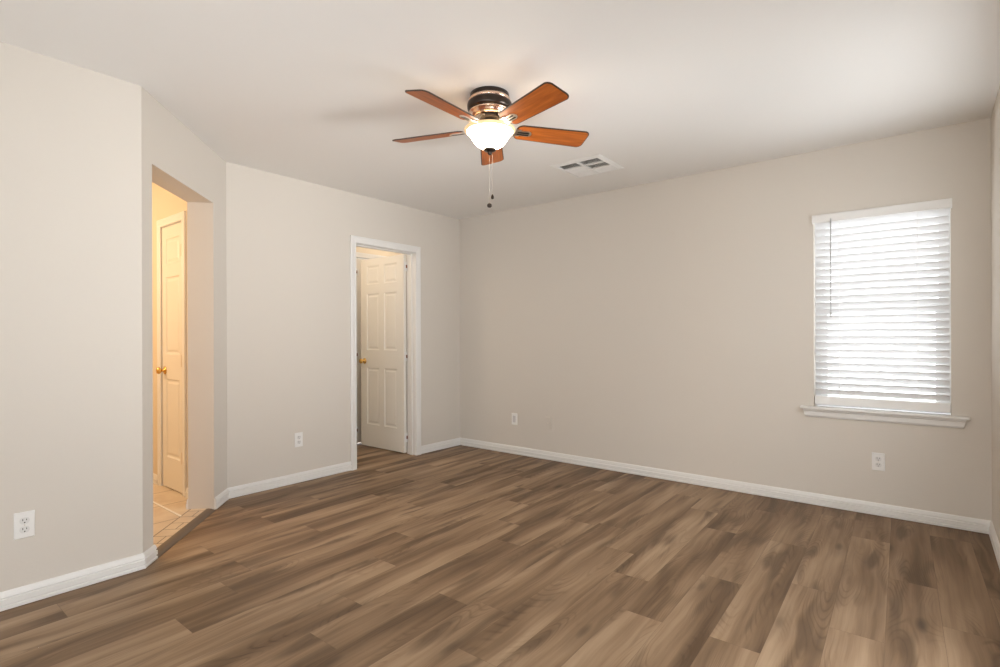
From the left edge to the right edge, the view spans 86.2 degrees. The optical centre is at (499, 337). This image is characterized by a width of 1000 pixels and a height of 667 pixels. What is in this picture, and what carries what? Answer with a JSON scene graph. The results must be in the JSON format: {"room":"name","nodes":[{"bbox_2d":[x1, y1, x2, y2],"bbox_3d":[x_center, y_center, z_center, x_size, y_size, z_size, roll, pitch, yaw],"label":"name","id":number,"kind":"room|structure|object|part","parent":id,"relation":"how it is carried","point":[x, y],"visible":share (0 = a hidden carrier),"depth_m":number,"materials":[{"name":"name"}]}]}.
{"room":"empty bedroom","nodes":[
{"label":"empty bedroom","id":0,"kind":"room"},
{"bbox_2d":[0,42,142,591],"bbox_3d":[-2.775,-0.045,1.600,0.113,2.446,2.930,0,0,39],"label":"wall","id":1,"kind":"structure","parent":0,"point":[71,172],"depth_m":2.47,"materials":[{"name":"beige paint"}]},
{"bbox_2d":[14,510,34,539],"bbox_3d":[-2.092,0.826,2.350,0.008,0.114,0.070,0,0,39],"label":"wall outlet","id":2,"kind":"object","parent":1,"relation":"attached to","point":[24,522],"visible":1,"depth_m":2.35,"materials":[{"name":"white plastic"}]},
{"bbox_2d":[19,526,29,532],"bbox_3d":[-2.090,0.846,2.349,0.003,0.028,0.034,0,0,39],"label":"receptacle","id":3,"kind":"object","parent":2,"relation":"attached to","point":[22,529],"depth_m":2.35,"materials":[{"name":"grey plastic"}]},
{"bbox_2d":[19,517,29,523],"bbox_3d":[-2.090,0.807,2.349,0.003,0.028,0.034,0,0,39],"label":"receptacle","id":4,"kind":"object","parent":2,"relation":"attached to","point":[22,520],"depth_m":2.35,"materials":[{"name":"grey plastic"}]},
{"bbox_2d":[0,438,999,611],"bbox_3d":[-0.715,1.128,2.047,4.254,0.078,6.200,0,0,39],"label":"baseboard","id":5,"kind":"structure","parent":1,"relation":"attached to","point":[898,512],"depth_m":3.46,"materials":[{"name":"white paint"}]},
{"bbox_2d":[152,182,187,487],"bbox_3d":[-2.944,-0.045,4.475,2.144,2.446,0.080,0,0,39],"label":"wall","id":6,"kind":"structure","parent":0,"point":[165,204],"depth_m":4.26,"materials":[{"name":"beige paint"}]},
{"bbox_2d":[153,473,156,483],"bbox_3d":[-3.256,1.137,4.667,1.410,0.078,0.016,0,0,39],"label":"baseboard","id":7,"kind":"structure","parent":6,"relation":"attached to","point":[154,475],"depth_m":4.25,"materials":[{"name":"white paint"}]},
{"bbox_2d":[156,211,186,496],"bbox_3d":[-2.482,0.130,4.066,0.527,2.094,0.140,0,0,39],"label":"door","id":8,"kind":"structure","parent":6,"relation":"in","point":[171,370],"depth_m":4.07,"materials":[{"name":"white paint"}]},
{"bbox_3d":[-2.619,0.258,4.126,0.062,0.062,0.062,0,0,39],"label":"knob","id":9,"kind":"part","parent":8,"relation":"part of","materials":[{"name":"gold metal"}]},
{"bbox_2d":[153,483,210,546],"bbox_3d":[-3.123,1.188,3.535,3.034,0.043,1.905,0,0,39],"label":"floor","id":10,"kind":"structure","parent":0,"point":[170,513],"depth_m":3.52,"materials":[{"name":"tile"}]},
{"bbox_2d":[141,86,226,551],"bbox_3d":[-1.979,-0.048,3.278,0.165,2.446,1.178,0,0,-8],"label":"wall","id":11,"kind":"structure","parent":0,"point":[174,158],"depth_m":3.61,"materials":[{"name":"beige paint"}]},
{"bbox_2d":[185,488,187,508],"bbox_3d":[-2.170,1.133,3.763,0.079,0.078,0.330,0,0,-31],"label":"baseboard","id":12,"kind":"structure","parent":11,"relation":"attached to","point":[186,492],"depth_m":3.85,"materials":[{"name":"white paint"}]},
{"bbox_2d":[226,162,459,487],"bbox_3d":[-1.292,-0.050,4.822,0.115,2.446,2.589,0,0,39],"label":"wall","id":13,"kind":"structure","parent":0,"point":[288,239],"depth_m":4.37,"materials":[{"name":"beige paint"}]},
{"bbox_2d":[214,461,351,508],"bbox_3d":[-1.686,1.132,4.201,0.165,0.078,1.240,0,0,31],"label":"baseboard","id":14,"kind":"structure","parent":13,"relation":"attached to","point":[245,489],"depth_m":4.16,"materials":[{"name":"white paint"}]},
{"bbox_2d":[295,432,302,446],"bbox_3d":[-1.622,0.828,4.309,0.008,0.114,0.070,0,0,39],"label":"wall outlet","id":15,"kind":"object","parent":13,"relation":"attached to","point":[298,436],"visible":1,"depth_m":4.31,"materials":[{"name":"white plastic"}]},
{"bbox_2d":[350,235,420,470],"bbox_3d":[-1.372,0.138,5.272,0.839,2.069,0.827,0,0,39],"label":"door","id":16,"kind":"structure","parent":13,"relation":"in","point":[390,392],"depth_m":5.40,"materials":[{"name":"white paint"}]},
{"bbox_3d":[-1.474,0.256,5.716,0.062,0.062,0.062,0,0,39],"label":"knob","id":17,"kind":"part","parent":16,"relation":"part of","materials":[{"name":"gold metal"}]},
{"bbox_3d":[-1.155,0.138,5.098,0.017,2.069,0.827,0,0,39],"label":"casing","id":18,"kind":"part","parent":16,"relation":"part of","materials":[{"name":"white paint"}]},
{"bbox_2d":[356,247,400,255],"bbox_3d":[-1.936,-0.048,5.493,0.100,2.446,2.350,0,0,39],"label":"wall","id":19,"kind":"structure","parent":0,"point":[358,249],"depth_m":6.07,"materials":[{"name":"beige paint"}]},
{"bbox_2d":[356,252,387,442],"bbox_3d":[-1.417,0.121,6.125,0.117,2.105,0.720,0,0,39],"label":"door","id":20,"kind":"structure","parent":19,"relation":"in","point":[359,256],"depth_m":5.89,"materials":[{"name":"white paint"}]},
{"bbox_3d":[-1.378,0.120,6.094,0.017,2.105,0.720,0,0,39],"label":"casing","id":21,"kind":"part","parent":20,"relation":"part of","materials":[{"name":"white paint"}]},
{"bbox_2d":[0,442,999,666],"bbox_3d":[-1.089,1.172,2.340,5.304,0.001,6.290,0,0,39],"label":"floor","id":22,"kind":"structure","parent":0,"point":[460,555],"depth_m":2.53,"materials":[{"name":"wood"}]},
{"bbox_2d":[156,508,214,557],"bbox_3d":[-1.900,1.167,3.219,0.059,0.016,0.797,0,0,-8],"label":"threshold","id":23,"kind":"object","parent":22,"relation":"on","point":[196,521],"visible":0.77,"depth_m":3.18,"materials":[{"name":"brown wood"}]},
{"bbox_2d":[0,0,999,218],"bbox_3d":[-1.601,-1.322,2.751,6.804,0.100,6.500,0,0,39],"label":"ceiling","id":24,"kind":"structure","parent":0,"point":[312,91],"depth_m":2.58,"materials":[{"name":"white paint"}]},
{"bbox_2d":[392,82,588,207],"bbox_3d":[-0.072,-0.980,2.789,1.083,0.594,1.044,0,0,39],"label":"ceiling fan","id":25,"kind":"object","parent":24,"relation":"hanging from","point":[491,110],"visible":1,"depth_m":2.73,"materials":[{"name":"brown wood"}]},
{"bbox_3d":[-0.385,-1.097,2.931,0.412,0.007,0.145,0,14,19],"label":"blade","id":26,"kind":"part","parent":25,"relation":"part of","materials":[{"name":"brown wood"}]},
{"bbox_3d":[-0.263,-1.098,2.539,0.145,0.007,0.412,17,10,36],"label":"blade","id":27,"kind":"part","parent":25,"relation":"part of","materials":[{"name":"brown wood"}]},
{"bbox_3d":[-0.054,-1.043,2.819,0.273,0.103,0.273,0,0,39],"label":"lamp shade","id":28,"kind":"part","parent":25,"relation":"part of","materials":[{"name":"white glass"}]},
{"bbox_3d":[-0.049,-1.099,3.168,0.145,0.007,0.412,-14,0,1],"label":"blade","id":29,"kind":"part","parent":25,"relation":"part of","materials":[{"name":"brown wood"}]},
{"bbox_3d":[0.147,-1.099,2.534,0.145,0.007,0.412,17,-10,-34],"label":"blade","id":30,"kind":"part","parent":25,"relation":"part of","materials":[{"name":"brown wood"}]},
{"bbox_3d":[0.280,-1.100,2.922,0.412,0.007,0.145,0,-14,-17],"label":"blade","id":31,"kind":"part","parent":25,"relation":"part of","materials":[{"name":"brown wood"}]},
{"bbox_2d":[550,154,623,177],"bbox_3d":[0.659,-1.274,4.011,0.405,0.011,0.401,0,0,39],"label":"ceiling vent","id":32,"kind":"object","parent":24,"relation":"in","point":[594,164],"visible":1,"depth_m":3.98,"materials":[{"name":"white metal"}]},
{"bbox_2d":[406,117,991,520],"bbox_3d":[0.911,-0.058,4.803,5.404,2.446,0.140,0,0,39],"label":"wall","id":33,"kind":"structure","parent":0,"point":[669,324],"depth_m":4.10,"materials":[{"name":"beige paint"}]},
{"bbox_2d":[512,413,516,424],"bbox_3d":[0.143,0.817,5.327,0.070,0.114,0.008,0,0,39],"label":"data jack","id":34,"kind":"object","parent":33,"relation":"attached to","point":[514,415],"visible":1,"depth_m":5.32,"materials":[{"name":"white plastic"}]},
{"bbox_2d":[872,452,884,470],"bbox_3d":[2.457,0.809,3.469,0.070,0.114,0.008,0,0,39],"label":"wall outlet","id":35,"kind":"object","parent":33,"relation":"attached to","point":[878,459],"visible":1,"depth_m":3.47,"materials":[{"name":"white plastic"}]},
{"bbox_2d":[800,208,970,428],"bbox_3d":[2.487,-0.145,3.505,0.893,1.392,0.180,0,0,39],"label":"window","id":36,"kind":"structure","parent":33,"relation":"in","point":[901,416],"depth_m":3.42,"materials":[{"name":"white plastic"}]},
{"bbox_2d":[812,198,951,411],"bbox_3d":[2.459,-0.190,3.475,0.739,1.298,0.082,0,0,39],"label":"window blind","id":37,"kind":"object","parent":36,"relation":"attached to","point":[939,208],"visible":1,"depth_m":3.47,"materials":[{"name":"white plastic"}]},
{"bbox_3d":[2.289,-0.196,3.604,0.002,1.208,0.001,0,0,39],"label":"ladder cord","id":38,"kind":"part","parent":37,"relation":"part of","materials":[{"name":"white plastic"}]},
{"bbox_3d":[2.470,0.432,3.484,0.718,0.054,0.046,0,0,39],"label":"rail","id":39,"kind":"part","parent":37,"relation":"part of","materials":[{"name":"white plastic"}]},
{"bbox_3d":[2.615,-0.197,3.343,0.002,1.208,0.001,0,0,39],"label":"ladder cord","id":40,"kind":"part","parent":37,"relation":"part of","materials":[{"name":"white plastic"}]},
{"bbox_3d":[2.525,-0.505,3.560,0.656,0.602,0.019,0,0,39],"label":"sash","id":41,"kind":"part","parent":36,"relation":"part of","materials":[{"name":"white plastic"}]},
{"bbox_3d":[2.510,0.104,3.539,0.656,0.675,0.024,0,0,39],"label":"sash","id":42,"kind":"part","parent":36,"relation":"part of","materials":[{"name":"white plastic"}]},
{"bbox_2d":[991,86,999,542],"bbox_3d":[0.986,-0.058,0.677,0.120,2.446,6.200,0,0,39],"label":"wall","id":43,"kind":"structure","parent":0,"point":[995,116],"depth_m":2.92,"materials":[{"name":"beige paint"}]}
]}

